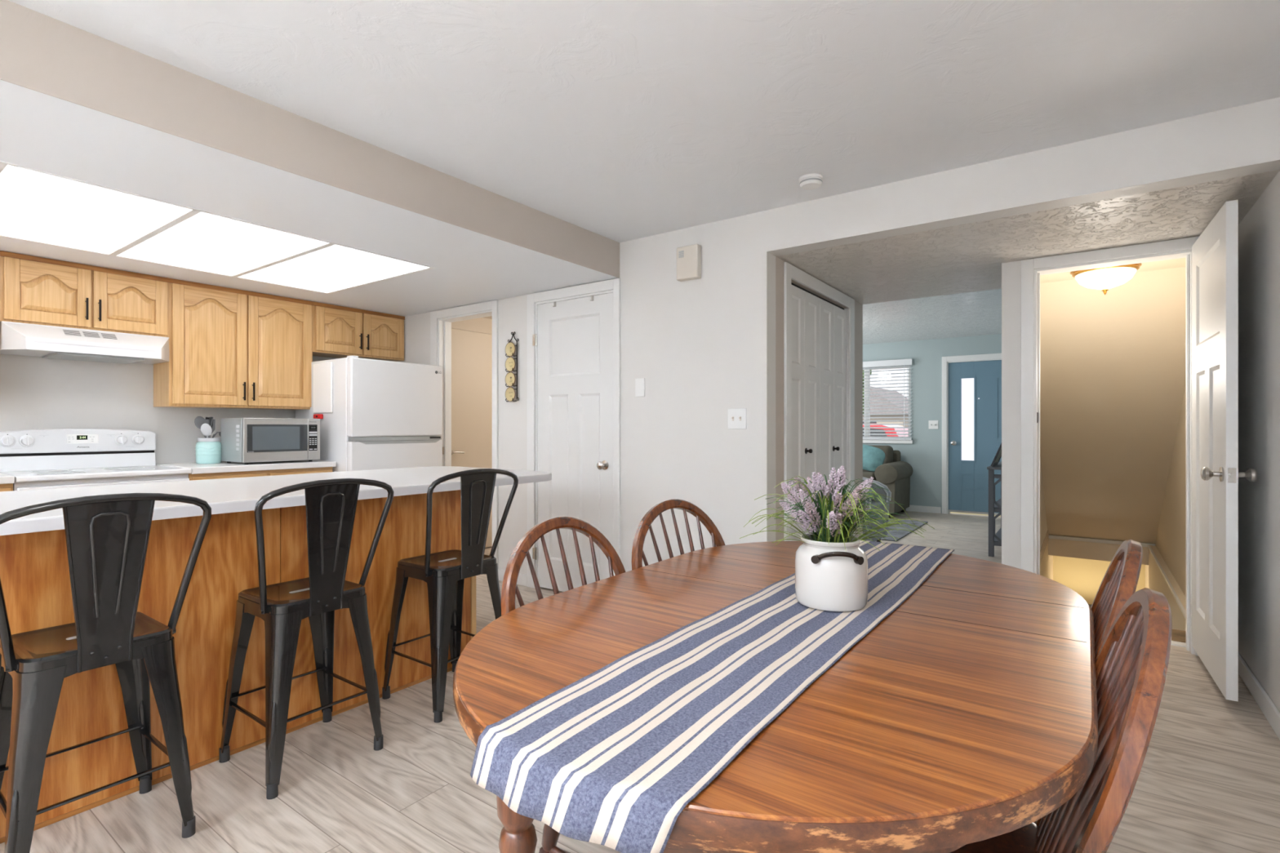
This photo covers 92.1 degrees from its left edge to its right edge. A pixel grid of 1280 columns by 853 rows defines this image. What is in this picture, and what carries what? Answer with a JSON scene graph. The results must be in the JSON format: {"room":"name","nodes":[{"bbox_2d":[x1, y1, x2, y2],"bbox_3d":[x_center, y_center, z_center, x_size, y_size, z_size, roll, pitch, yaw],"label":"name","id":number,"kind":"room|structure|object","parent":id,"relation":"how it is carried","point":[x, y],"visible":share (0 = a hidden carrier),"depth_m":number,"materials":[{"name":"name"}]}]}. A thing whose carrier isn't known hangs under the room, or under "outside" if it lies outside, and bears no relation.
{"room":"dining area","nodes":[
{"label":"dining area","id":0,"kind":"room"},
{"bbox_2d":[0,354,336,463],"bbox_3d":[-4.007,-0.020,3.248,0.100,2.347,5.980,0,0,36],"label":"wall","id":1,"kind":"structure","parent":0,"point":[37,393],"depth_m":3.93,"materials":[{"name":"white paint"}]},
{"bbox_2d":[0,320,168,364],"bbox_3d":[-3.328,-0.496,3.725,0.440,0.168,0.759,0,0,36],"label":"range hood","id":2,"kind":"object","parent":1,"relation":"attached to","point":[51,342],"visible":1,"depth_m":3.58,"materials":[{"name":"white metal"}]},
{"bbox_2d":[0,250,169,337],"bbox_3d":[-3.370,-0.773,3.755,0.340,0.384,0.767,0,0,36],"label":"upper cabinet","id":3,"kind":"object","parent":1,"relation":"attached to","point":[34,290],"visible":1,"depth_m":3.63,"materials":[{"name":"brown wood"}]},
{"bbox_2d":[153,278,313,409],"bbox_3d":[-2.878,-0.552,4.437,0.340,0.827,0.915,0,0,36],"label":"upper cabinet","id":4,"kind":"object","parent":1,"relation":"attached to","point":[229,348],"visible":0.99,"depth_m":4.29,"materials":[{"name":"brown wood"}]},
{"bbox_2d":[312,302,404,361],"bbox_3d":[-2.380,-0.773,5.127,0.340,0.384,0.786,0,0,36],"label":"upper cabinet","id":5,"kind":"object","parent":1,"relation":"attached to","point":[338,331],"visible":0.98,"depth_m":5.01,"materials":[{"name":"brown wood"}]},
{"bbox_2d":[0,80,618,316],"bbox_3d":[-2.930,-1.130,2.472,2.755,0.327,5.980,0,0,36],"label":"ceiling","id":6,"kind":"structure","parent":0,"point":[41,131],"depth_m":2.76,"materials":[{"name":"white paint"}]},
{"bbox_2d":[0,160,435,293],"bbox_3d":[-2.282,-0.971,3.348,1.244,0.015,1.854,0,0,36],"label":"recessed light","id":7,"kind":"object","parent":6,"relation":"in","point":[37,206],"visible":0.94,"depth_m":3.15,"materials":[{"name":"white plastic"}]},
{"bbox_2d":[0,164,191,253],"bbox_3d":[-2.639,-0.975,2.854,1.212,0.008,0.582,0,0,36],"label":"diffuser","id":8,"kind":"object","parent":7,"relation":"attached to","point":[37,206],"depth_m":2.79,"materials":[{"name":"white plastic"}]},
{"bbox_2d":[119,212,326,275],"bbox_3d":[-2.282,-0.975,3.348,1.212,0.008,0.582,0,0,36],"label":"diffuser","id":9,"kind":"object","parent":7,"relation":"attached to","point":[210,242],"depth_m":3.30,"materials":[{"name":"white plastic"}]},
{"bbox_2d":[240,244,426,292],"bbox_3d":[-1.925,-0.975,3.843,1.212,0.008,0.582,0,0,36],"label":"diffuser","id":10,"kind":"object","parent":7,"relation":"attached to","point":[328,268],"depth_m":3.80,"materials":[{"name":"white plastic"}]},
{"bbox_2d":[0,511,1279,852],"bbox_3d":[0.679,1.248,3.505,7.400,0.212,11.880,0,0,36],"label":"floor","id":11,"kind":"structure","parent":0,"point":[1208,781],"depth_m":1.96,"materials":[{"name":"wood"}]},
{"bbox_2d":[0,483,13,491],"bbox_3d":[-3.823,0.720,2.810,0.709,0.868,1.284,0,0,36],"label":"base cabinet","id":12,"kind":"object","parent":11,"relation":"on","point":[3,487],"visible":0.04,"depth_m":3.13,"materials":[{"name":"brown wood"}]},
{"bbox_2d":[0,473,14,484],"bbox_3d":[-3.824,0.265,2.810,0.707,0.038,1.282,0,0,36],"label":"countertop","id":13,"kind":"structure","parent":12,"relation":"on","point":[4,478],"depth_m":3.10,"materials":[{"name":"white laminate"}]},
{"bbox_2d":[0,428,191,490],"bbox_3d":[-3.192,0.571,3.618,0.708,1.126,0.757,0,0,36],"label":"stove","id":14,"kind":"object","parent":11,"relation":"on","point":[58,458],"visible":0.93,"depth_m":3.68,"materials":[{"name":"white metal"}]},
{"bbox_2d":[76,435,87,439],"bbox_3d":[-3.426,0.062,3.793,0.002,0.027,0.050,0,0,36],"label":"clock","id":15,"kind":"object","parent":14,"relation":"on","point":[78,437],"depth_m":3.79,"materials":[{"name":"black glass"}]},
{"bbox_2d":[0,465,191,482],"bbox_3d":[-3.192,0.265,3.618,0.628,0.030,0.757,0,0,36],"label":"cooktop","id":16,"kind":"object","parent":14,"relation":"in","point":[49,473],"depth_m":3.55,"materials":[{"name":"white metal"}]},
{"bbox_2d":[16,478,189,490],"bbox_3d":[-2.941,0.640,3.437,0.088,0.666,0.745,0,0,36],"label":"oven","id":17,"kind":"object","parent":14,"relation":"in","point":[105,482],"depth_m":3.38,"materials":[{"name":"metal"}]},
{"bbox_2d":[0,493,211,852],"bbox_3d":[-1.519,0.662,1.702,0.412,0.982,0.465,0,0,36],"label":"bar stool","id":18,"kind":"object","parent":11,"relation":"on","point":[107,536],"visible":1,"depth_m":1.61,"materials":[{"name":"black metal"}]},
{"bbox_2d":[0,489,475,844],"bbox_3d":[-1.989,0.720,2.113,0.822,0.868,2.899,0,0,36],"label":"base cabinet","id":19,"kind":"object","parent":11,"relation":"on","point":[34,570],"visible":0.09,"depth_m":2.13,"materials":[{"name":"brown wood"}]},
{"bbox_2d":[0,466,551,535],"bbox_3d":[-1.838,0.262,2.259,1.048,0.038,3.415,0,0,36],"label":"countertop","id":20,"kind":"structure","parent":19,"relation":"on","point":[224,495],"depth_m":2.41,"materials":[{"name":"white laminate"}]},
{"bbox_2d":[188,466,333,480],"bbox_3d":[-2.741,0.720,4.310,0.709,0.868,0.886,0,0,36],"label":"base cabinet","id":21,"kind":"object","parent":11,"relation":"on","point":[325,469],"visible":0.02,"depth_m":4.07,"materials":[{"name":"brown wood"}]},
{"bbox_2d":[155,460,336,474],"bbox_3d":[-2.741,0.265,4.312,0.707,0.038,0.888,0,0,36],"label":"countertop","id":22,"kind":"structure","parent":21,"relation":"on","point":[223,467],"depth_m":4.09,"materials":[{"name":"white laminate"}]},
{"bbox_2d":[195,437,221,463],"bbox_3d":[-2.951,0.159,4.225,0.152,0.174,0.152,0,0,36],"label":"jar","id":23,"kind":"object","parent":22,"relation":"on","point":[207,451],"visible":0.98,"depth_m":4.17,"materials":[{"name":"teal ceramic"}]},
{"bbox_2d":[194,416,206,438],"bbox_3d":[-2.965,0.074,4.206,0.015,0.302,0.119,0,0,36],"label":"serving spoon","id":24,"kind":"object","parent":23,"relation":"in","point":[199,420],"visible":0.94,"depth_m":4.17,"materials":[{"name":"grey plastic"}]},
{"bbox_2d":[194,416,204,429],"bbox_3d":[-2.979,-0.032,4.186,0.015,0.090,0.069,0,0,36],"label":"spoon bowl","id":25,"kind":"object","parent":24,"relation":"on","point":[199,420],"depth_m":4.18,"materials":[{"name":"grey plastic"}]},
{"bbox_2d":[200,423,212,438],"bbox_3d":[-2.957,0.099,4.210,0.063,0.253,0.084,0,0,-35],"label":"serving spoon","id":26,"kind":"object","parent":23,"relation":"in","point":[206,429],"visible":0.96,"depth_m":4.19,"materials":[{"name":"grey plastic"}]},
{"bbox_2d":[204,417,213,427],"bbox_3d":[-2.952,0.076,4.224,0.054,0.296,0.052,0,0,-37],"label":"tongs","id":27,"kind":"object","parent":23,"relation":"in","point":[206,418],"visible":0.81,"depth_m":4.22,"materials":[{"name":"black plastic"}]},
{"bbox_2d":[203,419,215,438],"bbox_3d":[-2.936,0.084,4.215,0.036,0.279,0.074,0,0,36],"label":"turner","id":28,"kind":"object","parent":23,"relation":"in","point":[206,421],"visible":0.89,"depth_m":4.23,"materials":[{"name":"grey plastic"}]},
{"bbox_2d":[211,431,220,438],"bbox_3d":[-2.926,0.127,4.260,0.071,0.197,0.177,0,0,36],"label":"ladle","id":29,"kind":"object","parent":23,"relation":"in","point":[216,433],"visible":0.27,"depth_m":4.26,"materials":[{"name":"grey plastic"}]},
{"bbox_2d":[220,417,319,464],"bbox_3d":[-2.598,0.091,4.355,0.370,0.308,0.501,0,0,36],"label":"microwave","id":30,"kind":"object","parent":22,"relation":"on","point":[246,441],"visible":1,"depth_m":4.20,"materials":[{"name":"grey paint"}]},
{"bbox_2d":[218,478,394,799],"bbox_3d":[-1.180,0.662,2.172,0.412,0.982,0.465,0,0,36],"label":"bar stool","id":31,"kind":"object","parent":11,"relation":"on","point":[331,504],"visible":1,"depth_m":2.08,"materials":[{"name":"black metal"}]},
{"bbox_2d":[295,355,442,471],"bbox_3d":[-2.156,0.320,4.927,0.837,1.668,0.768,0,0,36],"label":"refrigerator","id":32,"kind":"object","parent":11,"relation":"on","point":[385,414],"visible":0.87,"depth_m":4.59,"materials":[{"name":"white metal"}]},
{"bbox_2d":[313,413,323,418],"bbox_3d":[-2.413,-0.082,4.626,0.112,0.036,0.027,0,0,36],"label":"clip","id":33,"kind":"object","parent":32,"relation":"attached to","point":[315,415],"visible":0.92,"depth_m":4.61,"materials":[{"name":"red plastic"}]},
{"bbox_2d":[313,362,333,413],"bbox_3d":[-2.360,-0.293,4.595,0.265,0.370,0.015,0,0,36],"label":"memo board","id":34,"kind":"object","parent":32,"relation":"attached to","point":[322,372],"visible":1,"depth_m":4.57,"materials":[{"name":"white plastic"}]},
{"bbox_2d":[382,468,518,723],"bbox_3d":[-0.824,0.662,2.669,0.412,0.982,0.465,0,0,36],"label":"bar stool","id":35,"kind":"object","parent":11,"relation":"on","point":[444,573],"visible":0.91,"depth_m":2.57,"materials":[{"name":"black metal"}]},
{"bbox_2d":[501,516,625,852],"bbox_3d":[-0.019,0.696,1.487,0.528,0.918,0.463,0,0,36],"label":"chair","id":36,"kind":"object","parent":11,"relation":"on","point":[509,590],"visible":0.21,"depth_m":1.56,"materials":[{"name":"brown wood"}]},
{"bbox_2d":[631,499,724,570],"bbox_3d":[0.282,0.696,1.867,0.528,0.918,0.463,0,0,44],"label":"chair","id":37,"kind":"object","parent":11,"relation":"on","point":[637,553],"visible":0.06,"depth_m":2.00,"materials":[{"name":"orange wood"}]},
{"bbox_2d":[453,541,1097,852],"bbox_3d":[0.386,0.778,1.417,1.060,0.750,1.690,0,0,36],"label":"dining table","id":38,"kind":"object","parent":11,"relation":"on","point":[967,714],"visible":0.68,"depth_m":0.93,"materials":[{"name":"brown wood"}]},
{"bbox_2d":[470,540,954,852],"bbox_3d":[0.400,0.428,1.405,0.320,0.060,1.730,0,0,36],"label":"table runner","id":39,"kind":"object","parent":38,"relation":"on","point":[612,757],"visible":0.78,"depth_m":0.86,"materials":[{"name":"fabric"}]},
{"bbox_2d":[739,465,934,611],"bbox_3d":[0.440,0.243,1.405,0.374,0.312,0.324,0,0,36],"label":"potted plant","id":40,"kind":"object","parent":39,"relation":"on","point":[831,566],"visible":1,"depth_m":1.35,"materials":[{"name":"purple"}]},
{"bbox_2d":[862,476,891,542],"bbox_3d":[1.924,0.739,6.072,0.841,0.829,0.856,0,0,36],"label":"armchair","id":41,"kind":"object","parent":11,"relation":"on","point":[882,491],"visible":0.22,"depth_m":6.08,"materials":[{"name":"grey fabric"}]},
{"bbox_2d":[866,488,875,501],"bbox_3d":[1.944,0.673,6.095,0.580,0.120,0.660,0,0,36],"label":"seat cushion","id":42,"kind":"object","parent":41,"relation":"on","point":[872,500],"depth_m":6.09,"materials":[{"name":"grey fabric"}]},
{"bbox_2d":[862,444,912,518],"bbox_3d":[2.675,0.701,8.634,1.974,0.905,0.865,0,0,36],"label":"sofa","id":43,"kind":"object","parent":11,"relation":"on","point":[895,473],"visible":0.31,"depth_m":7.95,"materials":[{"name":"grey fabric"}]},
{"bbox_2d":[862,469,875,480],"bbox_3d":[2.895,0.658,8.343,0.692,0.150,0.640,0,0,36],"label":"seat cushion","id":44,"kind":"object","parent":43,"relation":"on","point":[866,473],"depth_m":7.94,"materials":[{"name":"grey fabric"}]},
{"bbox_2d":[862,444,884,471],"bbox_3d":[3.017,0.404,8.181,0.434,0.350,0.194,0,0,36],"label":"cushion","id":45,"kind":"object","parent":43,"relation":"on","point":[873,457],"visible":0.56,"depth_m":8.09,"materials":[{"name":"teal fabric"}]},
{"bbox_2d":[867,444,893,464],"bbox_3d":[3.142,0.426,8.640,0.744,0.355,0.230,0,0,36],"label":"cushion","id":46,"kind":"object","parent":43,"relation":"on","point":[888,451],"depth_m":8.37,"materials":[{"name":"teal fabric"}]},
{"bbox_2d":[880,518,928,541],"bbox_3d":[2.409,1.147,7.313,1.550,0.012,1.540,0,0,36],"label":"rug","id":47,"kind":"object","parent":11,"relation":"on","point":[900,534],"visible":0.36,"depth_m":6.94,"materials":[{"name":"grey fabric"}]},
{"bbox_2d":[986,462,1001,556],"bbox_3d":[3.536,0.753,5.864,0.303,0.800,1.070,0,0,36],"label":"console table","id":48,"kind":"object","parent":11,"relation":"on","point":[994,539],"visible":0.27,"depth_m":5.51,"materials":[{"name":"grey wood"}]},
{"bbox_2d":[991,443,1001,466],"bbox_3d":[3.322,0.210,5.680,0.127,0.284,0.420,0,0,36],"label":"picture frame","id":49,"kind":"object","parent":48,"relation":"on","point":[998,455],"visible":0.51,"depth_m":5.55,"materials":[{"name":"black plastic"}]},
{"bbox_2d":[995,448,1001,462],"bbox_3d":[3.322,0.210,5.680,0.096,0.225,0.360,0,0,36],"label":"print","id":50,"kind":"object","parent":49,"relation":"attached to","point":[999,455],"depth_m":5.70},
{"bbox_2d":[994,497,1001,507],"bbox_3d":[3.540,0.724,5.862,0.273,0.020,0.990,0,0,36],"label":"shelf","id":51,"kind":"object","parent":48,"relation":"attached to","point":[999,501],"depth_m":5.69,"materials":[{"name":"grey wood"}]},
{"bbox_2d":[994,527,1001,542],"bbox_3d":[3.540,1.024,5.862,0.273,0.020,0.990,0,0,36],"label":"shelf","id":52,"kind":"object","parent":48,"relation":"attached to","point":[998,534],"depth_m":5.75,"materials":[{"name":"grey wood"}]},
{"bbox_2d":[950,587,1172,852],"bbox_3d":[0.537,0.696,1.032,0.528,0.918,0.463,0,0,35],"label":"chair","id":53,"kind":"object","parent":11,"relation":"on","point":[1132,660],"visible":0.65,"depth_m":0.83,"materials":[{"name":"orange wood"}]},
{"bbox_2d":[1033,538,1142,823],"bbox_3d":[0.835,0.696,1.445,0.528,0.918,0.463,0,0,36],"label":"chair","id":54,"kind":"object","parent":11,"relation":"on","point":[1119,582],"visible":0.09,"depth_m":1.27,"materials":[{"name":"orange wood"}]},
{"bbox_2d":[8,0,1279,242],"bbox_3d":[-0.541,-1.244,0.748,3.138,0.100,5.980,0,0,36],"label":"ceiling","id":55,"kind":"structure","parent":0,"point":[620,121],"depth_m":2.08,"materials":[{"name":"white paint"}]},
{"bbox_2d":[799,173,822,190],"bbox_3d":[0.818,-1.172,2.956,0.110,0.043,0.110,0,0,36],"label":"smoke detector","id":56,"kind":"object","parent":55,"relation":"attached to","point":[809,181],"visible":1,"depth_m":2.92,"materials":[{"name":"white plastic"}]},
{"bbox_2d":[799,177,822,185],"bbox_3d":[0.818,-1.169,2.956,0.106,0.008,0.106,0,0,36],"label":"vent","id":57,"kind":"object","parent":56,"relation":"attached to","point":[803,181],"depth_m":2.92,"materials":[{"name":"grey paint"}]},
{"bbox_2d":[457,256,862,547],"bbox_3d":[-0.086,-0.021,5.537,3.780,2.350,2.320,0,0,36],"label":"wall","id":58,"kind":"structure","parent":0,"point":[779,263],"depth_m":3.58,"materials":[{"name":"beige paint"}]},
{"bbox_2d":[451,328,492,547],"bbox_3d":[-1.520,0.125,5.770,0.104,2.033,0.780,0,0,36],"label":"door","id":59,"kind":"structure","parent":58,"relation":"in","point":[471,351],"depth_m":5.73,"materials":[{"name":"beige wood"}]},
{"bbox_2d":[451,321,492,334],"bbox_3d":[-1.533,0.096,5.823,0.020,2.115,0.850,0,0,36],"label":"trim","id":60,"kind":"structure","parent":58,"relation":"attached to","point":[455,325],"depth_m":5.75,"materials":[{"name":"beige"}]},
{"bbox_2d":[791,282,844,310],"bbox_3d":[1.169,-0.871,4.132,0.040,0.020,1.130,0,0,36],"label":"trim","id":61,"kind":"structure","parent":58,"relation":"attached to","point":[818,296],"depth_m":4.13,"materials":[{"name":"black"}]},
{"bbox_2d":[791,284,846,541],"bbox_3d":[1.204,0.141,4.107,0.072,2.000,1.115,0,0,36],"label":"door","id":62,"kind":"structure","parent":58,"relation":"in","point":[818,326],"depth_m":4.05,"materials":[{"name":"white wood"}]},
{"bbox_2d":[783,262,854,541],"bbox_3d":[1.183,0.097,4.138,0.116,2.113,1.305,0,0,36],"label":"trim","id":63,"kind":"structure","parent":58,"relation":"attached to","point":[790,272],"depth_m":3.77,"materials":[{"name":"white wood"}]},
{"bbox_2d":[399,97,1279,574],"bbox_3d":[0.056,-0.020,3.930,5.692,2.347,0.120,0,0,36],"label":"wall","id":64,"kind":"structure","parent":0,"point":[704,348],"depth_m":3.50,"materials":[{"name":"white paint"}]},
{"bbox_2d":[0,0,619,278],"bbox_3d":[-1.817,-1.080,1.657,0.004,0.227,5.760,0,0,36],"label":"soffit","id":65,"kind":"object","parent":64,"relation":"attached to","point":[39,52],"depth_m":2.22,"materials":[{"name":"beige paint"}]},
{"bbox_2d":[430,299,497,564],"bbox_3d":[-1.372,0.096,4.952,0.820,2.116,0.137,0,0,36],"label":"trim","id":66,"kind":"structure","parent":64,"relation":"attached to","point":[441,328],"depth_m":4.98,"materials":[{"name":"white wood"}]},
{"bbox_2d":[505,331,519,401],"bbox_3d":[-0.947,-0.447,4.541,0.123,0.517,0.046,0,0,36],"label":"plate rack","id":67,"kind":"object","parent":64,"relation":"attached to","point":[513,334],"visible":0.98,"depth_m":4.53,"materials":[{"name":"black metal"}]},
{"bbox_2d":[505,386,515,401],"bbox_3d":[-0.950,-0.243,4.537,0.107,0.107,0.013,0,0,36],"label":"decorative plate","id":68,"kind":"object","parent":67,"relation":"on","point":[510,392],"visible":1,"depth_m":4.54,"materials":[{"name":"beige ceramic"}]},
{"bbox_2d":[505,372,515,386],"bbox_3d":[-0.950,-0.353,4.537,0.107,0.107,0.013,0,0,36],"label":"decorative plate","id":69,"kind":"object","parent":67,"relation":"on","point":[510,377],"visible":1,"depth_m":4.54,"materials":[{"name":"beige ceramic"}]},
{"bbox_2d":[505,356,515,371],"bbox_3d":[-0.950,-0.464,4.537,0.107,0.107,0.013,0,0,36],"label":"decorative plate","id":70,"kind":"object","parent":67,"relation":"on","point":[510,362],"visible":1,"depth_m":4.54,"materials":[{"name":"beige ceramic"}]},
{"bbox_2d":[505,342,515,356],"bbox_3d":[-0.950,-0.574,4.537,0.107,0.107,0.013,0,0,36],"label":"decorative plate","id":71,"kind":"object","parent":67,"relation":"on","point":[510,347],"visible":1,"depth_m":4.54,"materials":[{"name":"beige ceramic"}]},
{"bbox_2d":[497,568,527,586],"bbox_3d":[-0.943,1.111,4.569,0.315,0.085,0.013,0,0,36],"label":"baseboard","id":72,"kind":"object","parent":64,"relation":"attached to","point":[522,578],"visible":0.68,"depth_m":4.52,"materials":[{"name":"white wood"}]},
{"bbox_2d":[532,292,613,591],"bbox_3d":[-0.475,0.131,4.227,0.717,2.022,0.102,0,0,36],"label":"door","id":73,"kind":"structure","parent":64,"relation":"in","point":[575,335],"depth_m":4.23,"materials":[{"name":"white wood"}]},
{"bbox_2d":[527,278,620,588],"bbox_3d":[-0.436,0.096,4.276,0.843,2.116,0.137,0,0,36],"label":"trim","id":74,"kind":"structure","parent":64,"relation":"attached to","point":[611,286],"depth_m":4.40,"materials":[{"name":"white wood"}]},
{"bbox_2d":[635,377,644,396],"bbox_3d":[0.001,-0.252,3.891,0.072,0.116,0.008,0,0,36],"label":"wall plate","id":75,"kind":"object","parent":64,"relation":"attached to","point":[639,383],"visible":1,"depth_m":3.88,"materials":[{"name":"white plastic"}]},
{"bbox_2d":[676,244,701,281],"bbox_3d":[0.289,-0.974,3.656,0.146,0.195,0.051,0,0,36],"label":"door chime","id":76,"kind":"object","parent":64,"relation":"attached to","point":[688,257],"visible":1,"depth_m":3.63,"materials":[{"name":"beige plastic"}]},
{"bbox_2d":[728,408,746,429],"bbox_3d":[0.545,-0.050,3.491,0.116,0.116,0.020,0,0,36],"label":"light switch","id":77,"kind":"object","parent":64,"relation":"attached to","point":[736,416],"visible":1,"depth_m":3.49,"materials":[{"name":"white plastic"}]},
{"bbox_2d":[862,333,1001,513],"bbox_3d":[1.998,-0.020,7.554,4.800,2.347,3.870,0,0,36],"label":"wall","id":78,"kind":"structure","parent":0,"point":[924,455],"depth_m":8.38,"materials":[{"name":"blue paint"}]},
{"bbox_2d":[862,365,912,444],"bbox_3d":[3.188,-0.327,8.952,1.455,1.100,0.150,0,0,36],"label":"window","id":79,"kind":"structure","parent":78,"relation":"in","point":[907,442],"depth_m":8.84,"materials":[{"name":"white plastic"}]},
{"bbox_2d":[862,358,912,439],"bbox_3d":[3.150,-0.384,8.883,1.435,1.115,0.063,0,0,36],"label":"window blind","id":80,"kind":"object","parent":79,"relation":"attached to","point":[902,362],"visible":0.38,"depth_m":8.64,"materials":[{"name":"white plastic"}]},
{"bbox_2d":[905,505,941,513],"bbox_3d":[2.645,1.111,9.280,3.430,0.085,0.013,0,0,36],"label":"baseboard","id":81,"kind":"structure","parent":78,"relation":"attached to","point":[912,508],"depth_m":8.39,"materials":[{"name":"white wood"}]},
{"bbox_2d":[928,420,937,429],"bbox_3d":[3.957,-0.036,8.330,0.120,0.116,0.018,0,0,36],"label":"light switch","id":82,"kind":"object","parent":78,"relation":"attached to","point":[933,424],"visible":1,"depth_m":8.33,"materials":[{"name":"white plastic"}]},
{"bbox_2d":[942,353,1001,514],"bbox_3d":[4.498,0.103,8.016,1.035,2.100,0.137,0,0,36],"label":"trim","id":83,"kind":"structure","parent":78,"relation":"attached to","point":[990,357],"depth_m":8.24,"materials":[{"name":"white wood"}]},
{"bbox_2d":[948,360,1001,515],"bbox_3d":[4.473,0.131,7.981,0.887,1.985,0.112,0,0,36],"label":"door","id":84,"kind":"structure","parent":78,"relation":"in","point":[975,388],"depth_m":8.09,"materials":[{"name":"blue paint"}]},
{"bbox_2d":[961,377,973,460],"bbox_3d":[4.318,-0.106,8.132,0.150,1.080,0.018,0,0,36],"label":"light","id":85,"kind":"object","parent":84,"relation":"attached to","point":[967,384],"depth_m":8.12,"materials":[{"name":"white"}]},
{"bbox_2d":[862,288,1001,344],"bbox_3d":[1.907,-1.244,7.343,4.900,0.100,4.220,0,0,36],"label":"ceiling","id":86,"kind":"structure","parent":0,"point":[974,313],"depth_m":6.68,"materials":[{"name":"white paint"}]},
{"bbox_2d":[776,169,1279,304],"bbox_3d":[2.075,-1.130,3.583,2.212,0.327,1.680,0,0,36],"label":"ceiling","id":87,"kind":"structure","parent":0,"point":[969,257],"depth_m":3.22,"materials":[{"name":"white paint"}]},
{"bbox_2d":[1040,542,1053,579],"bbox_3d":[3.870,2.654,6.000,0.055,3.000,5.540,0,0,36],"label":"wall","id":88,"kind":"structure","parent":0,"point":[1046,563],"depth_m":6.81,"materials":[{"name":"beige paint"}]},
{"bbox_2d":[950,511,1145,604],"bbox_3d":[5.023,2.554,8.460,2.938,3.200,0.100,0,0,36],"label":"wall","id":89,"kind":"structure","parent":0,"point":[1085,577],"depth_m":7.92,"materials":[{"name":"beige paint"}]},
{"bbox_2d":[1001,248,1191,568],"bbox_3d":[3.960,-0.020,5.324,0.992,2.347,4.890,0,0,36],"label":"wall","id":90,"kind":"structure","parent":0,"point":[1011,271],"depth_m":3.61,"materials":[{"name":"white paint"}]},
{"bbox_2d":[1021,235,1199,656],"bbox_3d":[2.571,0.095,3.377,0.822,2.118,0.137,0,0,36],"label":"trim","id":91,"kind":"structure","parent":90,"relation":"attached to","point":[1176,248],"depth_m":3.53,"materials":[{"name":"white wood"}]},
{"bbox_2d":[1170,640,1186,647],"bbox_3d":[2.619,1.149,3.450,0.690,0.008,0.060,0,0,36],"label":"trim","id":92,"kind":"structure","parent":90,"relation":"attached to","point":[1173,642],"depth_m":3.27,"materials":[{"name":"white wood"}]},
{"bbox_2d":[1191,200,1257,702],"bbox_3d":[2.606,0.093,2.795,0.170,2.020,0.762,0,0,36],"label":"door","id":93,"kind":"structure","parent":90,"relation":"in","point":[1215,474],"depth_m":2.69,"materials":[{"name":"white wood"}]},
{"bbox_2d":[1048,538,1148,564],"bbox_3d":[5.062,1.356,6.805,0.938,0.195,0.120,0,0,36],"label":"beam","id":94,"kind":"structure","parent":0,"point":[1061,548],"depth_m":6.83,"materials":[{"name":"beige paint"}]},
{"bbox_2d":[1040,257,1186,543],"bbox_3d":[3.857,0.079,5.134,0.938,2.290,4.240,0,0,36],"label":"ceiling","id":95,"kind":"structure","parent":0,"point":[1113,364],"depth_m":4.86,"materials":[{"name":"beige paint"}]},
{"bbox_2d":[1070,262,1142,294],"bbox_3d":[2.795,-0.881,3.711,0.344,0.170,0.344,0,0,36],"label":"ceiling lamp","id":96,"kind":"object","parent":95,"relation":"attached to","point":[1104,279],"visible":0.89,"depth_m":3.63,"materials":[{"name":"white glass"}]},
{"bbox_2d":[1148,545,1186,631],"bbox_3d":[4.274,2.696,4.956,0.052,2.915,3.800,0,0,36],"label":"wall ledge","id":97,"kind":"object","parent":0,"point":[1157,582],"visible":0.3,"depth_m":5.14,"materials":[{"name":"beige paint"}]},
{"bbox_2d":[1145,170,1279,711],"bbox_3d":[2.949,1.480,2.990,0.100,5.347,13.700,0,0,36],"label":"wall","id":98,"kind":"structure","parent":0,"point":[1259,231],"depth_m":2.64,"materials":[{"name":"white paint"}]},
{"bbox_2d":[1048,534,1155,546],"bbox_3d":[5.053,1.241,6.792,0.938,0.035,0.150,0,0,36],"label":"trim","id":99,"kind":"structure","parent":98,"relation":"attached to","point":[1058,537],"depth_m":6.78,"materials":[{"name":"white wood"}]},
{"bbox_2d":[1147,544,1186,619],"bbox_3d":[4.251,1.242,4.973,0.015,0.022,3.800,0,0,36],"label":"trim","id":100,"kind":"structure","parent":98,"relation":"attached to","point":[1180,604],"depth_m":4.86,"materials":[{"name":"white wood"}]},
{"bbox_2d":[1238,652,1279,739],"bbox_3d":[0.940,1.111,0.302,0.013,0.085,6.790,0,0,36],"label":"baseboard","id":101,"kind":"structure","parent":98,"relation":"attached to","point":[1269,710],"depth_m":2.53,"materials":[{"name":"white wood"}]},
{"label":"outside","id":102,"kind":"structure","parent":0,"visible":0},
{"bbox_3d":[26.955,1.763,45.907,50.000,0.380,74.000,0,0,36],"label":"street","id":103,"kind":"object","parent":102,"visible":0},
{"bbox_2d":[862,369,871,413],"bbox_3d":[11.958,-1.275,36.074,3.411,5.718,3.363,0,0,36],"label":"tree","id":104,"kind":"object","parent":103,"relation":"on","point":[870,370],"visible":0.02,"depth_m":34.24,"materials":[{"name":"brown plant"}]},
{"bbox_2d":[862,386,908,426],"bbox_3d":[16.766,-0.727,49.559,11.000,4.600,9.000,0,0,36],"label":"house","id":105,"kind":"structure","parent":103,"relation":"on","point":[871,389],"depth_m":44.06,"materials":[{"name":"beige"}]},
{"bbox_2d":[862,424,908,436],"bbox_3d":[5.547,0.744,17.947,4.495,1.700,1.840,0,0,36],"label":"car","id":106,"kind":"object","parent":103,"relation":"on","point":[888,425],"visible":0.02,"depth_m":16.32,"materials":[{"name":"red paint"}]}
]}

